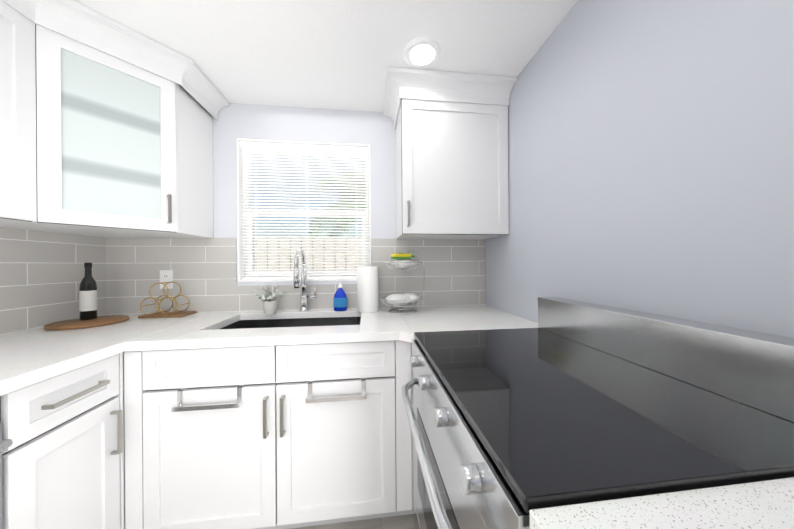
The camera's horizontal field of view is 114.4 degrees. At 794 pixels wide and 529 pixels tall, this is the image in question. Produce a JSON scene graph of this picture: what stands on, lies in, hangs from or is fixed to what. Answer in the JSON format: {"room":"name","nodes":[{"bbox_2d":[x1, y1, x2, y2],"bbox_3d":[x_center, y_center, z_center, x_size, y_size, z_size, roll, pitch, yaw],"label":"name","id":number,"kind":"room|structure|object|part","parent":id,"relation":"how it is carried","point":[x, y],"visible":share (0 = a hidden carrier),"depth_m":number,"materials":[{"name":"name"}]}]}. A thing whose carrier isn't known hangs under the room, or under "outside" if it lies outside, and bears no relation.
{"room":"kitchen","nodes":[
{"label":"kitchen","id":0,"kind":"room"},
{"bbox_2d":[0,0,35,227],"bbox_3d":[-1.498,-0.596,0.547,0.323,0.867,0.845,0,0,-7],"label":"upper cabinet","id":1,"kind":"object","parent":0,"relation":"attached to","point":[17,17],"depth_m":0.93,"materials":[{"name":"white wood"}]},
{"bbox_2d":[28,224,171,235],"bbox_3d":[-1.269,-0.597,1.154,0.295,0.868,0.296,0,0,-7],"label":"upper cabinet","id":2,"kind":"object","parent":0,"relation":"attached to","point":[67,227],"depth_m":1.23,"materials":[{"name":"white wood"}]},
{"bbox_2d":[36,0,183,235],"bbox_3d":[-1.262,-0.599,1.148,0.302,0.865,0.302,0,0,-7],"label":"upper cabinet","id":3,"kind":"object","parent":0,"relation":"attached to","point":[110,102],"depth_m":1.12,"materials":[{"name":"white wood"}]},
{"bbox_2d":[142,339,395,528],"bbox_3d":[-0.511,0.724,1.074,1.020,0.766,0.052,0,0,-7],"label":"base cabinet","id":4,"kind":"object","parent":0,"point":[244,436],"depth_m":1.08,"materials":[{"name":"white wood"}]},
{"bbox_2d":[196,372,343,383],"bbox_3d":[-0.565,0.524,1.401,0.754,0.004,0.404,0,0,-7],"label":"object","id":5,"kind":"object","parent":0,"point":[309,373],"depth_m":1.08,"materials":[{"name":"white wood"}]},
{"bbox_2d":[196,332,359,379],"bbox_3d":[-0.543,0.429,1.205,0.732,0.186,0.011,0,0,-7],"label":"drawer fronts","id":6,"kind":"structure","parent":0,"relation":"attached to","point":[217,357],"depth_m":1.08,"materials":[{"name":"white wood"}]},
{"bbox_2d":[196,101,397,285],"bbox_3d":[-0.580,0.087,1.771,2.720,2.250,0.150,0,0,-7],"label":"wall","id":7,"kind":"structure","parent":0,"point":[375,130],"depth_m":1.69,"materials":[{"name":"white paint"}]},
{"bbox_2d":[0,68,215,239],"bbox_3d":[-1.438,-0.597,1.288,0.610,0.867,0.611,0,0,-7],"label":"upper cabinet","id":8,"kind":"object","parent":7,"relation":"attached to","point":[198,124],"depth_m":1.46,"materials":[{"name":"white wood"}]},
{"bbox_2d":[159,270,172,288],"bbox_3d":[-1.429,0.092,1.584,0.070,0.114,0.007,0,0,-7],"label":"outlet","id":9,"kind":"object","parent":7,"relation":"attached to","point":[164,275],"depth_m":1.58,"materials":[{"name":"white plastic"}]},
{"bbox_2d":[212,320,239,335],"bbox_3d":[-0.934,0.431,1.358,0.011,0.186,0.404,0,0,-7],"label":"countertop","id":10,"kind":"structure","parent":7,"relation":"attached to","point":[233,329],"depth_m":1.14,"materials":[{"name":"white stone"}]},
{"bbox_2d":[240,316,359,335],"bbox_3d":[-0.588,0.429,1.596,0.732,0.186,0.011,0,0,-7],"label":"countertop","id":11,"kind":"structure","parent":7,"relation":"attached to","point":[294,325],"depth_m":1.56,"materials":[{"name":"white stone"}]},
{"bbox_2d":[236,138,370,281],"bbox_3d":[-0.612,-0.353,1.760,0.859,0.929,0.134,0,0,-7],"label":"window","id":12,"kind":"structure","parent":7,"relation":"in","point":[240,229],"depth_m":1.77,"materials":[{"name":"white plastic"}]},
{"bbox_2d":[240,142,368,279],"bbox_3d":[-0.609,-0.352,1.738,0.828,0.900,0.056,0,0,-7],"label":"window blinds","id":13,"kind":"object","parent":12,"relation":"attached to","point":[268,153],"visible":0.85,"depth_m":1.73,"materials":[{"name":"white plastic"}]},
{"bbox_2d":[392,76,511,239],"bbox_3d":[0.325,-0.609,1.635,0.637,0.867,0.323,0,0,-7],"label":"upper cabinet","id":14,"kind":"object","parent":7,"relation":"attached to","point":[452,135],"depth_m":1.48,"materials":[{"name":"white wood"}]},
{"bbox_3d":[0.286,-0.987,1.587,0.721,0.110,0.406,0,0,-7],"label":"crown moulding","id":15,"kind":"part","parent":14,"relation":"part of","materials":[{"name":"white wood"}]},
{"bbox_2d":[293,248,316,311],"bbox_3d":[-0.563,0.097,1.558,0.105,0.398,0.217,0,0,-7],"label":"faucet","id":16,"kind":"object","parent":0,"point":[300,277],"visible":1,"depth_m":1.61,"materials":[{"name":"silver metal"}]},
{"bbox_2d":[74,0,577,112],"bbox_3d":[-0.252,-1.088,-1.161,3.020,0.100,6.350,0,0,-7],"label":"ceiling","id":17,"kind":"structure","parent":0,"point":[335,54],"depth_m":1.18,"materials":[{"name":"white paint"}]},
{"bbox_2d":[404,37,440,68],"bbox_3d":[0.125,-1.036,1.263,0.180,0.011,0.180,0,0,-7],"label":"recessed light","id":18,"kind":"object","parent":17,"relation":"in","point":[422,52],"visible":1,"depth_m":1.25,"materials":[{"name":"white plastic"}]},
{"bbox_2d":[291,514,413,528],"bbox_3d":[-0.237,1.262,-1.159,3.020,0.100,6.350,0,0,-7],"label":"floor","id":19,"kind":"structure","parent":0,"point":[400,522],"depth_m":1.19,"materials":[{"name":"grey wood"}]},
{"bbox_2d":[0,396,3,528],"bbox_3d":[-1.318,0.782,0.346,0.616,0.872,0.605,0,0,-7],"label":"base cabinet","id":20,"kind":"object","parent":19,"relation":"on","point":[1,397],"depth_m":0.69,"materials":[{"name":"white wood"}]},
{"bbox_2d":[4,348,143,528],"bbox_3d":[-1.340,0.780,0.829,0.682,0.875,0.350,0,0,-7],"label":"base cabinet","id":21,"kind":"object","parent":19,"relation":"on","point":[74,437],"depth_m":0.86,"materials":[{"name":"white wood"}]},
{"bbox_2d":[0,312,247,395],"bbox_3d":[-1.186,0.321,0.028,0.813,0.038,3.173,0,0,-7],"label":"countertop","id":22,"kind":"structure","parent":21,"relation":"on","point":[27,354],"depth_m":1.02,"materials":[{"name":"white stone"}]},
{"bbox_2d":[44,315,129,329],"bbox_3d":[-1.572,0.295,1.310,0.280,0.016,0.280,0,0,-7],"label":"round board","id":23,"kind":"object","parent":22,"relation":"on","point":[78,323],"visible":0.92,"depth_m":1.26,"materials":[{"name":"brown wood"}]},
{"bbox_2d":[79,262,96,319],"bbox_3d":[-1.623,0.138,1.345,0.061,0.297,0.061,0,0,-7],"label":"wine bottle","id":24,"kind":"object","parent":23,"relation":"on","point":[88,298],"visible":1,"depth_m":1.33,"materials":[{"name":"black glass"}]},
{"bbox_2d":[138,311,196,317],"bbox_3d":[-1.349,0.295,1.512,0.230,0.012,0.130,0,0,-7],"label":"rectangular board","id":25,"kind":"object","parent":22,"relation":"on","point":[177,314],"visible":0.88,"depth_m":1.48,"materials":[{"name":"brown wood"}]},
{"bbox_2d":[140,281,189,314],"bbox_3d":[-1.365,0.196,1.510,0.198,0.185,0.105,0,0,-7],"label":"rings","id":26,"kind":"object","parent":25,"relation":"on","point":[158,308],"visible":0.98,"depth_m":1.47,"materials":[{"name":"gold metal"}]},
{"bbox_2d":[251,285,285,314],"bbox_3d":[-0.775,0.211,1.538,0.172,0.173,0.193,0,0,-7],"label":"plant pot","id":27,"kind":"object","parent":22,"relation":"on","point":[269,305],"visible":1,"depth_m":1.51,"materials":[{"name":"white ceramic"}]},
{"bbox_2d":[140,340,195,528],"bbox_3d":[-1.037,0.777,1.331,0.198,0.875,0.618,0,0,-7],"label":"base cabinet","id":28,"kind":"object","parent":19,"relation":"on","point":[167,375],"depth_m":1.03,"materials":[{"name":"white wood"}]},
{"bbox_2d":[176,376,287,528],"bbox_3d":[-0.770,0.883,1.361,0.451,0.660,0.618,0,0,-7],"label":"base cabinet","id":29,"kind":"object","parent":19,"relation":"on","point":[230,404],"depth_m":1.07,"materials":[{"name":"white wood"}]},
{"bbox_2d":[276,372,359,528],"bbox_3d":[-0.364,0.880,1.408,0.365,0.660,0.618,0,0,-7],"label":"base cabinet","id":30,"kind":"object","parent":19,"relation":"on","point":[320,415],"depth_m":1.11,"materials":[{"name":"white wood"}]},
{"bbox_2d":[360,340,413,519],"bbox_3d":[0.243,0.769,1.477,0.858,0.875,0.618,0,0,-7],"label":"base cabinet","id":31,"kind":"object","parent":19,"relation":"on","point":[386,438],"depth_m":1.14,"materials":[{"name":"white wood"}]},
{"bbox_2d":[356,304,537,343],"bbox_3d":[0.236,0.310,1.438,0.873,0.038,0.693,0,0,-7],"label":"countertop","id":32,"kind":"structure","parent":31,"relation":"on","point":[376,327],"depth_m":1.31,"materials":[{"name":"white stone"}]},
{"bbox_2d":[333,283,346,310],"bbox_3d":[-0.361,0.205,1.630,0.087,0.179,0.052,0,0,-7],"label":"dish soap","id":33,"kind":"object","parent":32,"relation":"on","point":[340,300],"visible":1,"depth_m":1.61,"materials":[{"name":"blue plastic"}]},
{"bbox_2d":[357,266,378,312],"bbox_3d":[-0.183,0.153,1.610,0.134,0.280,0.134,0,0,-7],"label":"paper towel","id":34,"kind":"object","parent":32,"relation":"on","point":[367,291],"visible":1,"depth_m":1.55,"materials":[{"name":"white paper"}]},
{"bbox_2d":[381,250,424,313],"bbox_3d":[0.036,0.100,1.590,0.277,0.383,0.275,0,0,-7],"label":"basket","id":35,"kind":"object","parent":32,"relation":"on","point":[397,301],"visible":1,"depth_m":1.55,"materials":[{"name":"silver metal"}]},
{"bbox_2d":[402,297,793,528],"bbox_3d":[0.400,0.666,0.722,0.713,1.040,0.762,0,0,-7],"label":"range","id":36,"kind":"object","parent":19,"relation":"on","point":[568,402],"visible":1,"depth_m":0.51,"materials":[{"name":"black glass"}]},
{"bbox_2d":[485,0,793,337],"bbox_3d":[1.032,0.078,-1.014,0.150,2.250,6.050,0,0,-7],"label":"wall","id":37,"kind":"structure","parent":0,"point":[650,156],"depth_m":0.74,"materials":[{"name":"grey paint"}]},
{"bbox_2d":[529,477,793,528],"bbox_3d":[0.519,0.310,-0.020,0.643,0.038,0.731,0,0,-7],"label":"countertop","id":38,"kind":"structure","parent":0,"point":[768,504],"depth_m":0.30,"materials":[{"name":"white stone"}]}
]}

